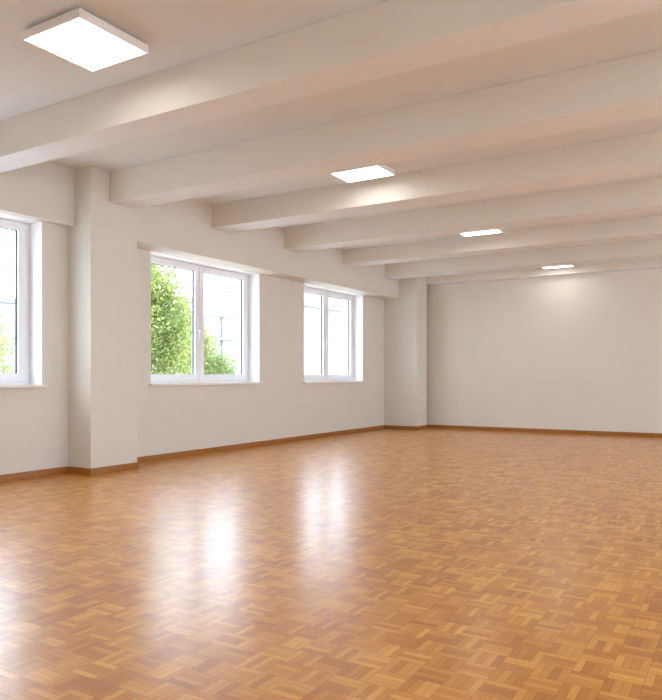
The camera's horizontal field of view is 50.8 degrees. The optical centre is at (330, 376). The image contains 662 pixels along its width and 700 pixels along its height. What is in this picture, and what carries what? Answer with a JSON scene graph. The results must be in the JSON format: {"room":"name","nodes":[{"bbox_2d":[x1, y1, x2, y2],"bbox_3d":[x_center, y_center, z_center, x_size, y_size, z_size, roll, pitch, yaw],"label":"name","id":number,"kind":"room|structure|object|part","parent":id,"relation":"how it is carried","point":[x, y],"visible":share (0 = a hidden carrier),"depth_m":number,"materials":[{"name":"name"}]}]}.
{"room":"empty hall","nodes":[
{"label":"empty hall","id":0,"kind":"room"},
{"bbox_2d":[0,213,383,474],"bbox_3d":[-3.566,-0.627,8.689,0.440,3.895,19.750,0,0,31],"label":"wall","id":1,"kind":"structure","parent":0,"point":[170,419],"depth_m":10.77,"materials":[{"name":"paint"}]},
{"bbox_2d":[0,213,46,387],"bbox_3d":[-4.342,-0.879,7.455,0.595,2.019,2.584,0,0,31],"label":"window","id":2,"kind":"structure","parent":1,"relation":"in","point":[28,232],"depth_m":8.43,"materials":[{"name":"white plastic"}]},
{"bbox_3d":[-4.044,-0.900,7.979,0.075,1.914,1.194,0,0,31],"label":"sash","id":3,"kind":"part","parent":2,"relation":"part of","materials":[{"name":"white plastic"}]},
{"bbox_3d":[-4.372,-0.887,7.473,0.065,1.964,2.514,0,0,31],"label":"frame","id":4,"kind":"part","parent":2,"relation":"part of","materials":[{"name":"white plastic"}]},
{"bbox_3d":[-4.220,0.113,7.381,0.310,0.035,2.584,0,0,31],"label":"sill","id":5,"kind":"part","parent":2,"relation":"part of","materials":[{"name":"white paint"}]},
{"bbox_2d":[0,161,73,226],"bbox_3d":[-5.768,-2.222,4.524,0.121,0.706,9.744,0,0,31],"label":"header beam","id":6,"kind":"structure","parent":1,"relation":"attached to","point":[44,191],"depth_m":8.25,"materials":[{"name":"paint"}]},
{"bbox_2d":[0,425,383,481],"bbox_3d":[-3.555,1.159,8.268,0.015,0.082,18.440,0,0,31],"label":"baseboard","id":7,"kind":"structure","parent":1,"relation":"attached to","point":[60,470],"depth_m":10.76,"materials":[{"name":"brown wood"}]},
{"bbox_2d":[149,251,262,385],"bbox_3d":[-2.109,-0.838,11.129,0.595,1.936,2.617,0,0,31],"label":"window","id":8,"kind":"structure","parent":1,"relation":"in","point":[247,283],"depth_m":11.49,"materials":[{"name":"white plastic"}]},
{"bbox_3d":[-2.442,-0.859,10.617,0.075,1.831,1.210,0,0,31],"label":"sash","id":9,"kind":"part","parent":8,"relation":"part of","materials":[{"name":"white plastic"}]},
{"bbox_3d":[-1.988,0.113,11.055,0.310,0.035,2.617,0,0,31],"label":"sill","id":10,"kind":"part","parent":8,"relation":"part of","materials":[{"name":"white paint"}]},
{"bbox_3d":[-1.808,-0.859,11.660,0.075,1.831,1.210,0,0,31],"label":"sash","id":11,"kind":"part","parent":8,"relation":"part of","materials":[{"name":"white plastic"}]},
{"bbox_2d":[137,199,397,299],"bbox_3d":[-0.680,-2.180,12.660,0.369,0.789,7.946,0,0,31],"label":"header beam","id":12,"kind":"structure","parent":1,"relation":"attached to","point":[183,228],"depth_m":11.26,"materials":[{"name":"paint"}]},
{"bbox_2d":[303,283,365,383],"bbox_3d":[-0.117,-0.838,14.409,0.595,1.936,2.403,0,0,31],"label":"window","id":13,"kind":"structure","parent":1,"relation":"in","point":[352,303],"depth_m":15.27,"materials":[{"name":"white plastic"}]},
{"bbox_3d":[-0.422,-0.859,13.942,0.075,1.831,1.104,0,0,31],"label":"sash","id":14,"kind":"part","parent":13,"relation":"part of","materials":[{"name":"white plastic"}]},
{"bbox_3d":[0.004,0.113,14.335,0.310,0.035,2.403,0,0,31],"label":"sill","id":15,"kind":"part","parent":13,"relation":"part of","materials":[{"name":"white paint"}]},
{"bbox_3d":[0.156,-0.859,14.894,0.075,1.831,1.104,0,0,31],"label":"sash","id":16,"kind":"part","parent":13,"relation":"part of","materials":[{"name":"white plastic"}]},
{"bbox_2d":[0,428,661,699],"bbox_3d":[1.750,1.260,5.460,12.000,0.120,19.150,0,0,31],"label":"floor","id":17,"kind":"structure","parent":0,"point":[429,563],"depth_m":4.21,"materials":[{"name":"wood parquet"}]},
{"bbox_2d":[68,166,136,468],"bbox_3d":[-2.914,-0.688,8.930,0.424,3.775,0.750,0,0,31],"label":"pillar","id":18,"kind":"structure","parent":17,"relation":"on","point":[102,239],"depth_m":8.68,"materials":[{"name":"paint"}]},
{"bbox_2d":[68,462,138,474],"bbox_3d":[-2.907,1.159,8.926,0.439,0.082,0.780,0,0,31],"label":"baseboard","id":19,"kind":"structure","parent":18,"relation":"attached to","point":[107,469],"depth_m":8.67,"materials":[{"name":"brown wood"}]},
{"bbox_2d":[384,277,426,425],"bbox_3d":[1.725,-0.650,16.175,0.830,3.700,0.560,0,0,31],"label":"pillar","id":20,"kind":"structure","parent":17,"relation":"on","point":[405,317],"depth_m":15.93,"materials":[{"name":"paint"}]},
{"bbox_2d":[384,425,426,429],"bbox_3d":[1.734,1.159,16.161,0.830,0.082,0.575,0,0,31],"label":"baseboard","id":21,"kind":"structure","parent":20,"relation":"attached to","point":[385,426],"depth_m":15.92,"materials":[{"name":"brown wood"}]},
{"bbox_2d":[0,0,661,249],"bbox_3d":[1.691,-2.585,5.496,12.740,0.480,19.750,0,0,31],"label":"ceiling","id":22,"kind":"structure","parent":0,"point":[176,32],"depth_m":5.90,"materials":[{"name":"paint"}]},
{"bbox_2d":[0,0,18,8],"bbox_3d":[0.138,-2.395,2.689,11.879,0.360,0.380,0,0,31],"label":"ceiling beam","id":23,"kind":"structure","parent":22,"relation":"attached to","point":[3,3],"depth_m":4.13,"materials":[{"name":"paint"}]},
{"bbox_2d":[22,7,148,71],"bbox_3d":[-1.843,-2.533,5.259,0.635,0.085,0.645,0,0,31],"label":"ceiling light","id":24,"kind":"object","parent":22,"relation":"attached to","point":[77,36],"visible":1,"depth_m":5.18,"materials":[{"name":"glowing white plastic diffuser"},{"name":"white painted metal"}]},
{"bbox_3d":[-1.843,-2.563,5.259,0.575,0.023,0.585,0,0,31],"label":"mounting plate","id":25,"kind":"part","parent":24,"relation":"part of","materials":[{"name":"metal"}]},
{"bbox_2d":[0,0,661,172],"bbox_3d":[1.215,-2.395,4.462,11.879,0.360,0.343,0,0,31],"label":"ceiling beam","id":26,"kind":"structure","parent":22,"relation":"attached to","point":[389,37],"depth_m":5.21,"materials":[{"name":"paint"}]},
{"bbox_2d":[331,164,394,182],"bbox_3d":[0.370,-2.533,8.551,0.660,0.085,0.540,0,0,31],"label":"ceiling light","id":27,"kind":"object","parent":22,"relation":"attached to","point":[379,171],"visible":0.53,"depth_m":8.57,"materials":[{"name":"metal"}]},
{"bbox_2d":[110,50,661,208],"bbox_3d":[2.279,-2.384,5.921,11.576,0.382,0.419,0,0,31],"label":"ceiling beam","id":28,"kind":"structure","parent":22,"relation":"attached to","point":[626,89],"depth_m":6.63,"materials":[{"name":"paint"}]},
{"bbox_2d":[212,130,661,232],"bbox_3d":[3.290,-2.404,7.638,11.631,0.341,0.436,0,0,31],"label":"ceiling beam","id":29,"kind":"structure","parent":22,"relation":"attached to","point":[639,155],"depth_m":8.50,"materials":[{"name":"paint"}]},
{"bbox_2d":[284,177,661,251],"bbox_3d":[4.256,-2.397,9.228,11.631,0.356,0.381,0,0,31],"label":"ceiling beam","id":30,"kind":"structure","parent":22,"relation":"attached to","point":[640,196],"depth_m":10.23,"materials":[{"name":"paint"}]},
{"bbox_2d":[461,229,502,236],"bbox_3d":[2.458,-2.450,11.570,0.655,0.100,0.470,0,0,31],"label":"ceiling light","id":31,"kind":"object","parent":22,"relation":"attached to","point":[497,230],"visible":0.29,"depth_m":11.61,"materials":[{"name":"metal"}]},
{"bbox_2d":[461,230,499,235],"bbox_3d":[2.458,-2.415,11.570,0.631,0.026,0.446,0,0,31],"label":"diffuser","id":32,"kind":"object","parent":31,"relation":"attached to","point":[489,231],"depth_m":11.69,"materials":[{"name":"white plastic"}]},
{"bbox_2d":[342,216,661,266],"bbox_3d":[5.301,-2.364,10.948,11.631,0.272,0.420,0,0,31],"label":"ceiling beam","id":33,"kind":"structure","parent":22,"relation":"attached to","point":[646,227],"depth_m":12.09,"materials":[{"name":"paint"}]},
{"bbox_2d":[385,238,661,279],"bbox_3d":[6.256,-2.344,12.521,11.631,0.311,0.402,0,0,31],"label":"ceiling beam","id":34,"kind":"structure","parent":22,"relation":"attached to","point":[646,248],"depth_m":13.73,"materials":[{"name":"paint"}]},
{"bbox_2d":[426,258,661,284],"bbox_3d":[7.019,-2.241,13.334,11.170,0.207,0.220,0,0,31],"label":"ceiling beam","id":35,"kind":"structure","parent":22,"relation":"attached to","point":[656,263],"depth_m":14.72,"materials":[{"name":"paint"}]},
{"bbox_2d":[543,265,573,268],"bbox_3d":[4.595,-2.297,14.216,0.610,0.095,0.430,0,0,31],"label":"ceiling light","id":36,"kind":"object","parent":22,"relation":"attached to","point":[568,265],"visible":0.24,"depth_m":14.36,"materials":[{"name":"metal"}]},
{"bbox_2d":[427,268,661,432],"bbox_3d":[6.800,-0.627,13.771,12.000,3.895,0.300,0,0,31],"label":"wall","id":37,"kind":"structure","parent":0,"point":[580,351],"depth_m":14.88,"materials":[{"name":"paint"}]},
{"bbox_2d":[427,424,661,437],"bbox_3d":[6.718,1.159,13.637,12.000,0.082,0.015,0,0,31],"label":"baseboard","id":38,"kind":"structure","parent":37,"relation":"attached to","point":[636,434],"depth_m":14.88,"materials":[{"name":"brown wood"}]},
{"label":"outside","id":39,"kind":"structure","parent":0,"visible":0},
{"bbox_3d":[-23.522,4.500,43.540,69.260,0.200,110.000,0,0,31],"label":"ground","id":40,"kind":"structure","parent":39,"visible":0},
{"bbox_2d":[0,297,14,372],"bbox_3d":[-18.761,0.490,28.129,6.600,7.820,10.900,0,0,31],"label":"building","id":41,"kind":"structure","parent":40,"relation":"on","point":[7,305],"depth_m":30.40,"materials":[{"name":"white"}]},
{"bbox_2d":[0,313,14,372],"bbox_3d":[-8.954,1.024,16.070,3.314,6.751,3.691,0,0,31],"label":"tree","id":42,"kind":"object","parent":40,"relation":"on","point":[3,344],"visible":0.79,"depth_m":16.81,"materials":[{"name":"green plant"}]},
{"bbox_2d":[151,264,191,373],"bbox_3d":[-6.202,-0.042,21.465,3.721,8.891,5.961,0,0,29],"label":"tree","id":43,"kind":"object","parent":40,"relation":"on","point":[164,347],"visible":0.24,"depth_m":21.88,"materials":[{"name":"green plant"}]},
{"bbox_2d":[155,313,235,373],"bbox_3d":[-7.908,0.215,47.920,6.600,8.370,7.600,0,0,31],"label":"building","id":44,"kind":"structure","parent":40,"relation":"on","point":[224,325],"depth_m":44.23,"materials":[{"name":"white"}]},
{"bbox_2d":[159,293,235,373],"bbox_3d":[-5.554,0.530,29.303,3.015,7.743,4.600,0,0,31],"label":"tree","id":45,"kind":"object","parent":40,"relation":"on","point":[218,365],"visible":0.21,"depth_m":29.12,"materials":[{"name":"green plant"}]},
{"bbox_2d":[221,289,342,374],"bbox_3d":[-1.828,-1.410,63.708,6.600,11.620,17.300,0,0,31],"label":"building","id":46,"kind":"structure","parent":40,"relation":"on","point":[311,301],"depth_m":59.29,"materials":[{"name":"white"}]}
]}

